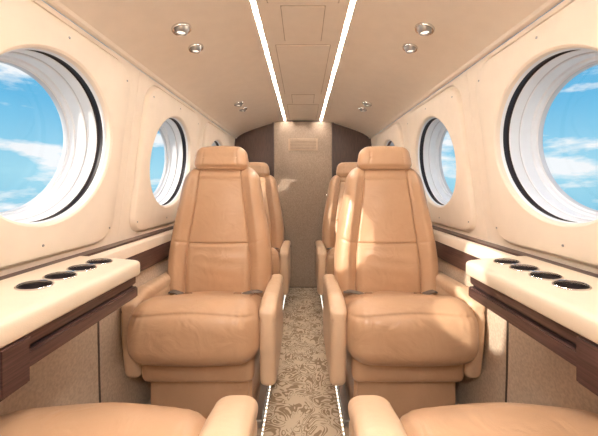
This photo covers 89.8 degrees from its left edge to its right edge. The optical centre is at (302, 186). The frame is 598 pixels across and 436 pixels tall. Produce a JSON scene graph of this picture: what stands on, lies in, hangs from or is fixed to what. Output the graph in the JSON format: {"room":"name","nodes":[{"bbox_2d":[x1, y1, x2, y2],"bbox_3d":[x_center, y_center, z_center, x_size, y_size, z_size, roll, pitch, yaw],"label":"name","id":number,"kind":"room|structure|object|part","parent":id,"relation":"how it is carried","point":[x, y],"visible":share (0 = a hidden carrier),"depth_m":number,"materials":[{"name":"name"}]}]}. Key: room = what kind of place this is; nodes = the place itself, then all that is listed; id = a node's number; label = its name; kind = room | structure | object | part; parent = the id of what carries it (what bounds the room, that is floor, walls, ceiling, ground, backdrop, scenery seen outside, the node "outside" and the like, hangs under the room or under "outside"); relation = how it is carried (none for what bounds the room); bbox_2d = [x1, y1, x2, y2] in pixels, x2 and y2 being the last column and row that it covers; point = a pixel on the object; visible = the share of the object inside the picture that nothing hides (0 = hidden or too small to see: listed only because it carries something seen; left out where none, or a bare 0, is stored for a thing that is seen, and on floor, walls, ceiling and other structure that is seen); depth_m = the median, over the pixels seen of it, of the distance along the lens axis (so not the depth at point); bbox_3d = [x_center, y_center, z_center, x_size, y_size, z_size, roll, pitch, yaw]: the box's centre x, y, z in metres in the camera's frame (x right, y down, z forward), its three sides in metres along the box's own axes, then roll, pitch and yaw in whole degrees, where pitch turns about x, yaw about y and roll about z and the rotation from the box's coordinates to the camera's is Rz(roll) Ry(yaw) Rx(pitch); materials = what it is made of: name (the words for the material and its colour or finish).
{"room":"aircraft cabin","nodes":[
{"label":"aircraft cabin","id":0,"kind":"room"},
{"bbox_2d":[0,0,234,415],"bbox_3d":[-0.666,0.240,0.887,0.102,1.380,3.786,0,0,0],"label":"wall","id":1,"kind":"structure","parent":0,"point":[121,196],"depth_m":0.99,"materials":[{"name":"beige plastic"}]},
{"bbox_2d":[0,48,105,223],"bbox_3d":[-0.728,-0.125,0.794,0.176,0.446,0.446,0,0,0],"label":"window frame","id":2,"kind":"structure","parent":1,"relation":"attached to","point":[78,106],"depth_m":0.94,"materials":[{"name":"white plastic"}]},
{"bbox_2d":[0,256,139,401],"bbox_3d":[-0.592,0.284,0.710,0.183,0.147,0.430,0,0,0],"label":"console","id":3,"kind":"object","parent":1,"relation":"attached to","point":[43,309],"visible":1,"depth_m":0.64,"materials":[{"name":"beige plastic"}]},
{"bbox_2d":[0,225,173,279],"bbox_3d":[-0.699,0.216,0.887,0.030,0.012,3.782,0,0,0],"label":"ledge","id":4,"kind":"object","parent":1,"relation":"attached to","point":[133,239],"visible":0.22,"depth_m":1.01,"materials":[{"name":"brown wood"}]},
{"bbox_2d":[97,322,100,402],"bbox_3d":[-0.678,0.635,1.000,0.018,0.550,0.008,0,0,0],"label":"sidewall seam","id":5,"kind":"object","parent":1,"relation":"attached to","point":[98,330],"visible":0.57,"depth_m":1.00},
{"bbox_2d":[91,229,172,258],"bbox_3d":[-0.686,0.243,0.887,0.057,0.050,3.782,0,0,0],"label":"trim","id":6,"kind":"structure","parent":1,"relation":"attached to","point":[125,251],"depth_m":1.20,"materials":[{"name":"beige plastic"}]},
{"bbox_2d":[126,241,170,271],"bbox_3d":[-0.689,0.309,0.887,0.050,0.081,3.782,0,0,0],"label":"wood band","id":7,"kind":"object","parent":1,"relation":"attached to","point":[148,258],"visible":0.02,"depth_m":1.32,"materials":[{"name":"brown wood"}]},
{"bbox_2d":[153,117,187,205],"bbox_3d":[-0.728,-0.125,1.514,0.176,0.446,0.446,0,0,0],"label":"bezel","id":8,"kind":"object","parent":1,"relation":"attached to","point":[172,132],"visible":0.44,"depth_m":1.69,"materials":[{"name":"white plastic"}]},
{"bbox_2d":[211,140,219,145],"bbox_3d":[-0.728,-0.125,2.234,0.176,0.446,0.446,0,0,0],"label":"bezel","id":9,"kind":"object","parent":1,"relation":"attached to","point":[215,143],"visible":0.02,"depth_m":2.31,"materials":[{"name":"silver metal"}]},
{"bbox_2d":[43,0,562,137],"bbox_3d":[0.000,-0.535,0.887,1.255,0.173,3.786,0,0,0],"label":"ceiling","id":10,"kind":"structure","parent":0,"point":[373,66],"depth_m":1.19,"materials":[{"name":"beige"}]},
{"bbox_2d":[171,22,190,35],"bbox_3d":[-0.420,-0.544,1.035,0.065,0.030,0.068,0,0,0],"label":"recessed light","id":11,"kind":"object","parent":10,"relation":"in","point":[181,28],"visible":1,"depth_m":1.02,"materials":[{"name":"silver metal"}]},
{"bbox_2d":[188,43,203,52],"bbox_3d":[-0.420,-0.543,1.175,0.057,0.029,0.059,0,0,0],"label":"recessed light","id":12,"kind":"object","parent":10,"relation":"in","point":[196,47],"visible":1,"depth_m":1.16,"materials":[{"name":"silver metal"}]},
{"bbox_2d":[234,101,243,106],"bbox_3d":[-0.420,-0.544,1.960,0.063,0.030,0.066,0,0,0],"label":"recessed light","id":13,"kind":"object","parent":10,"relation":"in","point":[239,104],"visible":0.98,"depth_m":1.94,"materials":[{"name":"silver metal"}]},
{"bbox_2d":[239,107,246,111],"bbox_3d":[-0.420,-0.543,2.100,0.057,0.029,0.059,0,0,0],"label":"recessed light","id":14,"kind":"object","parent":10,"relation":"in","point":[243,109],"visible":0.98,"depth_m":2.08,"materials":[{"name":"silver metal"}]},
{"bbox_2d":[252,0,284,118],"bbox_3d":[-0.165,-0.618,0.892,0.006,0.007,3.756,0,0,0],"label":"ceiling light strip","id":15,"kind":"object","parent":10,"relation":"attached to","point":[253,1],"depth_m":1.32,"materials":[{"name":"white plastic"}]},
{"bbox_2d":[280,5,325,40],"bbox_3d":[0.000,-0.616,1.140,0.154,0.002,0.244,0,0,0],"label":"panel seam","id":16,"kind":"object","parent":10,"relation":"attached to","point":[280,5],"visible":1,"depth_m":1.02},
{"bbox_2d":[287,104,318,117],"bbox_3d":[0.000,-0.616,2.480,0.240,0.002,0.484,0,0,0],"label":"panel seam","id":17,"kind":"object","parent":10,"relation":"attached to","point":[287,104],"visible":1,"depth_m":2.24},
{"bbox_2d":[275,45,330,91],"bbox_3d":[0.000,-0.616,1.640,0.240,0.002,0.684,0,0,0],"label":"panel seam","id":18,"kind":"object","parent":10,"relation":"attached to","point":[275,45],"visible":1,"depth_m":1.56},
{"bbox_3d":[0.000,-0.615,2.480,0.236,0.005,0.480,0,0,0],"label":"overhead panel","id":19,"kind":"part","parent":10,"relation":"part of","materials":[{"name":"beige plastic"}]},
{"bbox_3d":[0.000,-0.615,2.100,0.150,0.005,0.200,0,0,0],"label":"overhead panel","id":20,"kind":"part","parent":10,"relation":"part of","materials":[{"name":"beige plastic"}]},
{"bbox_3d":[0.000,-0.615,1.640,0.236,0.005,0.680,0,0,0],"label":"overhead panel","id":21,"kind":"part","parent":10,"relation":"part of","materials":[{"name":"beige plastic"}]},
{"bbox_3d":[0.000,-0.615,1.140,0.150,0.005,0.240,0,0,0],"label":"overhead panel","id":22,"kind":"part","parent":10,"relation":"part of","materials":[{"name":"beige plastic"}]},
{"bbox_3d":[0.000,-0.615,0.700,0.236,0.005,0.600,0,0,0],"label":"overhead panel","id":23,"kind":"part","parent":10,"relation":"part of","materials":[{"name":"beige plastic"}]},
{"bbox_2d":[321,0,353,118],"bbox_3d":[0.165,-0.618,0.892,0.006,0.007,3.756,0,0,0],"label":"ceiling light strip","id":24,"kind":"object","parent":10,"relation":"attached to","point":[352,1],"depth_m":1.32,"materials":[{"name":"white plastic"}]},
{"bbox_2d":[359,107,366,111],"bbox_3d":[0.420,-0.543,2.100,0.057,0.029,0.059,0,0,0],"label":"recessed light","id":25,"kind":"object","parent":10,"relation":"in","point":[361,109],"visible":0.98,"depth_m":2.08,"materials":[{"name":"silver metal"}]},
{"bbox_2d":[362,101,371,106],"bbox_3d":[0.420,-0.544,1.960,0.063,0.030,0.066,0,0,0],"label":"recessed light","id":26,"kind":"object","parent":10,"relation":"in","point":[366,104],"visible":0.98,"depth_m":1.94,"materials":[{"name":"silver metal"}]},
{"bbox_2d":[402,43,417,52],"bbox_3d":[0.420,-0.543,1.175,0.057,0.029,0.059,0,0,0],"label":"recessed light","id":27,"kind":"object","parent":10,"relation":"in","point":[407,47],"visible":1,"depth_m":1.16,"materials":[{"name":"silver metal"}]},
{"bbox_2d":[415,22,434,35],"bbox_3d":[0.420,-0.544,1.035,0.065,0.030,0.068,0,0,0],"label":"recessed light","id":28,"kind":"object","parent":10,"relation":"in","point":[422,28],"visible":1,"depth_m":1.02,"materials":[{"name":"silver metal"}]},
{"bbox_2d":[234,120,371,175],"bbox_3d":[0.000,0.152,2.795,1.425,1.556,0.030,0,0,0],"label":"wall","id":29,"kind":"structure","parent":0,"point":[257,143],"depth_m":2.78,"materials":[{"name":"brown wood"}]},
{"bbox_2d":[272,122,273,176],"bbox_3d":[-0.276,0.155,2.765,0.018,1.530,0.027,0,0,0],"label":"frame","id":30,"kind":"object","parent":29,"relation":"attached to","point":[273,122],"visible":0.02,"depth_m":2.75,"materials":[{"name":"brown wood"}]},
{"bbox_2d":[274,122,331,286],"bbox_3d":[0.000,0.160,2.768,0.530,1.520,0.020,0,0,0],"label":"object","id":31,"kind":"structure","parent":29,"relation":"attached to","point":[302,178],"depth_m":2.76,"materials":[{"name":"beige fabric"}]},
{"bbox_2d":[283,139,322,285],"bbox_3d":[0.000,0.233,2.756,0.500,1.355,0.006,0,0,0],"label":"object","id":32,"kind":"structure","parent":31,"relation":"attached to","point":[302,235],"depth_m":2.75,"materials":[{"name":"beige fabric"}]},
{"bbox_3d":[0.000,-0.390,2.756,0.270,0.110,0.006,0,0,0],"label":"vent frame","id":33,"kind":"part","parent":32,"relation":"part of","materials":[{"name":"beige plastic"}]},
{"bbox_3d":[0.000,0.610,2.756,0.500,0.600,0.005,0,0,0],"label":"kick panel","id":34,"kind":"part","parent":32,"relation":"part of","materials":[{"name":"beige fabric"}]},
{"bbox_2d":[332,122,333,176],"bbox_3d":[0.276,0.155,2.765,0.018,1.530,0.027,0,0,0],"label":"frame","id":35,"kind":"object","parent":29,"relation":"attached to","point":[332,122],"visible":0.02,"depth_m":2.75,"materials":[{"name":"brown wood"}]},
{"bbox_2d":[147,287,458,435],"bbox_3d":[0.000,0.945,0.887,1.440,0.030,3.786,0,0,0],"label":"floor","id":36,"kind":"structure","parent":0,"point":[259,429],"depth_m":1.30,"materials":[{"name":"carpet"}]},
{"bbox_2d":[0,395,257,435],"bbox_3d":[-0.385,0.363,0.291,0.595,1.131,0.739,0,0,0],"label":"seat","id":37,"kind":"object","parent":36,"relation":"on","point":[232,415],"visible":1,"depth_m":0.55,"materials":[{"name":"beige leather"}]},
{"bbox_2d":[0,402,205,435],"bbox_3d":[-0.400,0.556,0.388,0.481,0.257,0.546,0,0,0],"label":"cushion","id":38,"kind":"object","parent":37,"relation":"on","point":[109,418],"depth_m":0.56,"materials":[{"name":"beige leather"}]},
{"bbox_3d":[-0.130,0.557,0.391,0.085,0.326,0.441,0,0,0],"label":"armrest","id":39,"kind":"part","parent":37,"relation":"part of","materials":[{"name":"beige leather"}]},
{"bbox_2d":[121,146,282,426],"bbox_3d":[-0.388,0.363,1.313,0.576,1.131,0.589,0,0,0],"label":"seat","id":40,"kind":"object","parent":36,"relation":"on","point":[207,329],"visible":1,"depth_m":1.17,"materials":[{"name":"beige leather"}]},
{"bbox_2d":[127,291,261,366],"bbox_3d":[-0.400,0.536,1.292,0.481,0.257,0.546,0,0,0],"label":"cushion","id":41,"kind":"object","parent":40,"relation":"on","point":[165,328],"depth_m":1.04,"materials":[{"name":"beige leather"}]},
{"bbox_3d":[-0.400,0.217,1.476,0.495,0.645,0.208,0,0,0],"label":"backrest","id":42,"kind":"part","parent":40,"relation":"part of","materials":[{"name":"beige leather"}]},
{"bbox_3d":[-0.175,0.914,1.345,0.030,0.029,0.380,0,0,0],"label":"pedestal rail","id":43,"kind":"part","parent":40,"relation":"part of","materials":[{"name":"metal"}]},
{"bbox_3d":[-0.132,0.592,1.315,0.065,0.326,0.441,0,0,0],"label":"armrest","id":44,"kind":"part","parent":40,"relation":"part of","materials":[{"name":"beige leather"}]},
{"bbox_2d":[249,162,290,299],"bbox_3d":[-0.388,0.363,2.269,0.576,1.131,0.589,0,0,0],"label":"seat","id":45,"kind":"object","parent":36,"relation":"on","point":[281,249],"visible":0.3,"depth_m":2.36,"materials":[{"name":"beige leather"}]},
{"bbox_3d":[-0.400,0.217,2.432,0.495,0.645,0.208,0,0,0],"label":"backrest","id":46,"kind":"part","parent":45,"relation":"part of","materials":[{"name":"beige leather"}]},
{"bbox_2d":[271,247,279,274],"bbox_3d":[-0.400,0.536,2.247,0.481,0.257,0.546,0,0,0],"label":"cushion","id":47,"kind":"object","parent":45,"relation":"on","point":[275,250],"depth_m":2.03,"materials":[{"name":"beige leather"}]},
{"bbox_3d":[-0.132,0.592,2.269,0.065,0.326,0.441,0,0,0],"label":"armrest","id":48,"kind":"part","parent":45,"relation":"part of","materials":[{"name":"beige leather"}]},
{"bbox_2d":[261,295,285,435],"bbox_3d":[-0.152,0.925,0.877,0.010,0.008,3.746,0,0,0],"label":"channel","id":49,"kind":"object","parent":36,"relation":"on","point":[264,422],"visible":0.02,"depth_m":1.25,"materials":[{"name":"beige metal"}]},
{"bbox_2d":[263,288,342,435],"bbox_3d":[0.000,0.926,0.877,0.294,0.008,3.746,0,0,0],"label":"carpet","id":50,"kind":"object","parent":36,"relation":"on","point":[302,400],"visible":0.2,"depth_m":1.43,"materials":[{"name":"beige carpet"}]},
{"bbox_2d":[320,295,344,435],"bbox_3d":[0.152,0.925,0.877,0.010,0.008,3.746,0,0,0],"label":"channel","id":51,"kind":"object","parent":36,"relation":"on","point":[341,422],"visible":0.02,"depth_m":1.25,"materials":[{"name":"beige polished metal"}]},
{"bbox_2d":[315,162,356,299],"bbox_3d":[0.388,0.363,2.269,0.576,1.131,0.589,0,0,0],"label":"seat","id":52,"kind":"object","parent":36,"relation":"on","point":[324,249],"visible":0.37,"depth_m":2.36,"materials":[{"name":"beige leather"}]},
{"bbox_3d":[0.132,0.592,2.269,0.065,0.326,0.441,0,0,0],"label":"armrest","id":53,"kind":"part","parent":52,"relation":"part of","materials":[{"name":"beige leather"}]},
{"bbox_2d":[326,247,334,274],"bbox_3d":[0.400,0.536,2.247,0.481,0.257,0.546,0,0,0],"label":"cushion","id":54,"kind":"object","parent":52,"relation":"on","point":[329,250],"depth_m":2.03,"materials":[{"name":"beige leather"}]},
{"bbox_3d":[0.400,0.217,2.432,0.495,0.645,0.208,0,0,0],"label":"backrest","id":55,"kind":"part","parent":52,"relation":"part of","materials":[{"name":"beige leather"}]},
{"bbox_2d":[323,146,484,426],"bbox_3d":[0.388,0.363,1.313,0.576,1.131,0.589,0,0,0],"label":"seat","id":56,"kind":"object","parent":36,"relation":"on","point":[398,329],"visible":0.99,"depth_m":1.17,"materials":[{"name":"beige leather"}]},
{"bbox_3d":[0.132,0.592,1.315,0.065,0.326,0.441,0,0,0],"label":"armrest","id":57,"kind":"part","parent":56,"relation":"part of","materials":[{"name":"beige leather"}]},
{"bbox_3d":[0.175,0.914,1.345,0.030,0.029,0.380,0,0,0],"label":"pedestal rail","id":58,"kind":"part","parent":56,"relation":"part of","materials":[{"name":"metal"}]},
{"bbox_3d":[0.400,0.217,1.476,0.495,0.645,0.208,0,0,0],"label":"backrest","id":59,"kind":"part","parent":56,"relation":"part of","materials":[{"name":"beige leather"}]},
{"bbox_2d":[344,291,478,366],"bbox_3d":[0.400,0.536,1.292,0.481,0.257,0.546,0,0,0],"label":"cushion","id":60,"kind":"object","parent":56,"relation":"on","point":[382,328],"depth_m":1.04,"materials":[{"name":"beige leather"}]},
{"bbox_2d":[348,395,597,435],"bbox_3d":[0.385,0.363,0.291,0.595,1.131,0.739,0,0,0],"label":"seat","id":61,"kind":"object","parent":36,"relation":"on","point":[369,415],"visible":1,"depth_m":0.55,"materials":[{"name":"beige leather"}]},
{"bbox_3d":[0.130,0.557,0.391,0.085,0.326,0.441,0,0,0],"label":"armrest","id":62,"kind":"part","parent":61,"relation":"part of","materials":[{"name":"beige leather"}]},
{"bbox_2d":[400,402,597,435],"bbox_3d":[0.400,0.556,0.388,0.481,0.257,0.546,0,0,0],"label":"cushion","id":63,"kind":"object","parent":61,"relation":"on","point":[494,418],"depth_m":0.56,"materials":[{"name":"beige leather"}]},
{"bbox_2d":[371,0,597,413],"bbox_3d":[0.666,0.240,0.887,0.102,1.380,3.786,0,0,0],"label":"wall","id":64,"kind":"structure","parent":0,"point":[484,196],"depth_m":1.00,"materials":[{"name":"beige plastic"}]},
{"bbox_2d":[386,140,394,145],"bbox_3d":[0.728,-0.125,2.234,0.176,0.446,0.446,0,0,0],"label":"bezel","id":65,"kind":"object","parent":64,"relation":"attached to","point":[389,143],"visible":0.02,"depth_m":2.31,"materials":[{"name":"silver metal"}]},
{"bbox_2d":[418,117,452,205],"bbox_3d":[0.728,-0.125,1.514,0.176,0.446,0.446,0,0,0],"label":"bezel","id":66,"kind":"object","parent":64,"relation":"attached to","point":[433,132],"visible":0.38,"depth_m":1.69,"materials":[{"name":"white plastic"}]},
{"bbox_2d":[435,241,479,271],"bbox_3d":[0.689,0.309,0.887,0.050,0.081,3.782,0,0,0],"label":"wood band","id":67,"kind":"object","parent":64,"relation":"attached to","point":[457,258],"visible":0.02,"depth_m":1.32,"materials":[{"name":"brown wood"}]},
{"bbox_2d":[433,229,514,258],"bbox_3d":[0.686,0.243,0.887,0.057,0.050,3.782,0,0,0],"label":"trim","id":68,"kind":"structure","parent":64,"relation":"attached to","point":[480,251],"depth_m":1.20,"materials":[{"name":"beige plastic"}]},
{"bbox_2d":[505,322,508,401],"bbox_3d":[0.678,0.635,1.000,0.018,0.550,0.008,0,0,0],"label":"sidewall seam","id":69,"kind":"object","parent":64,"relation":"attached to","point":[507,330],"visible":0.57,"depth_m":1.00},
{"bbox_2d":[432,225,597,277],"bbox_3d":[0.699,0.216,0.887,0.030,0.012,3.782,0,0,0],"label":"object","id":70,"kind":"object","parent":64,"relation":"attached to","point":[472,239],"visible":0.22,"depth_m":1.02,"materials":[{"name":"brown wood"}]},
{"bbox_2d":[466,256,597,395],"bbox_3d":[0.592,0.284,0.710,0.183,0.147,0.430,0,0,0],"label":"console","id":71,"kind":"object","parent":64,"relation":"attached to","point":[556,306],"visible":1,"depth_m":0.66,"materials":[{"name":"beige plastic"}]},
{"bbox_2d":[500,48,597,223],"bbox_3d":[0.728,-0.125,0.794,0.176,0.446,0.446,0,0,0],"label":"window frame","id":72,"kind":"structure","parent":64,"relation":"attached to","point":[527,106],"depth_m":0.94,"materials":[{"name":"white plastic"}]}
]}

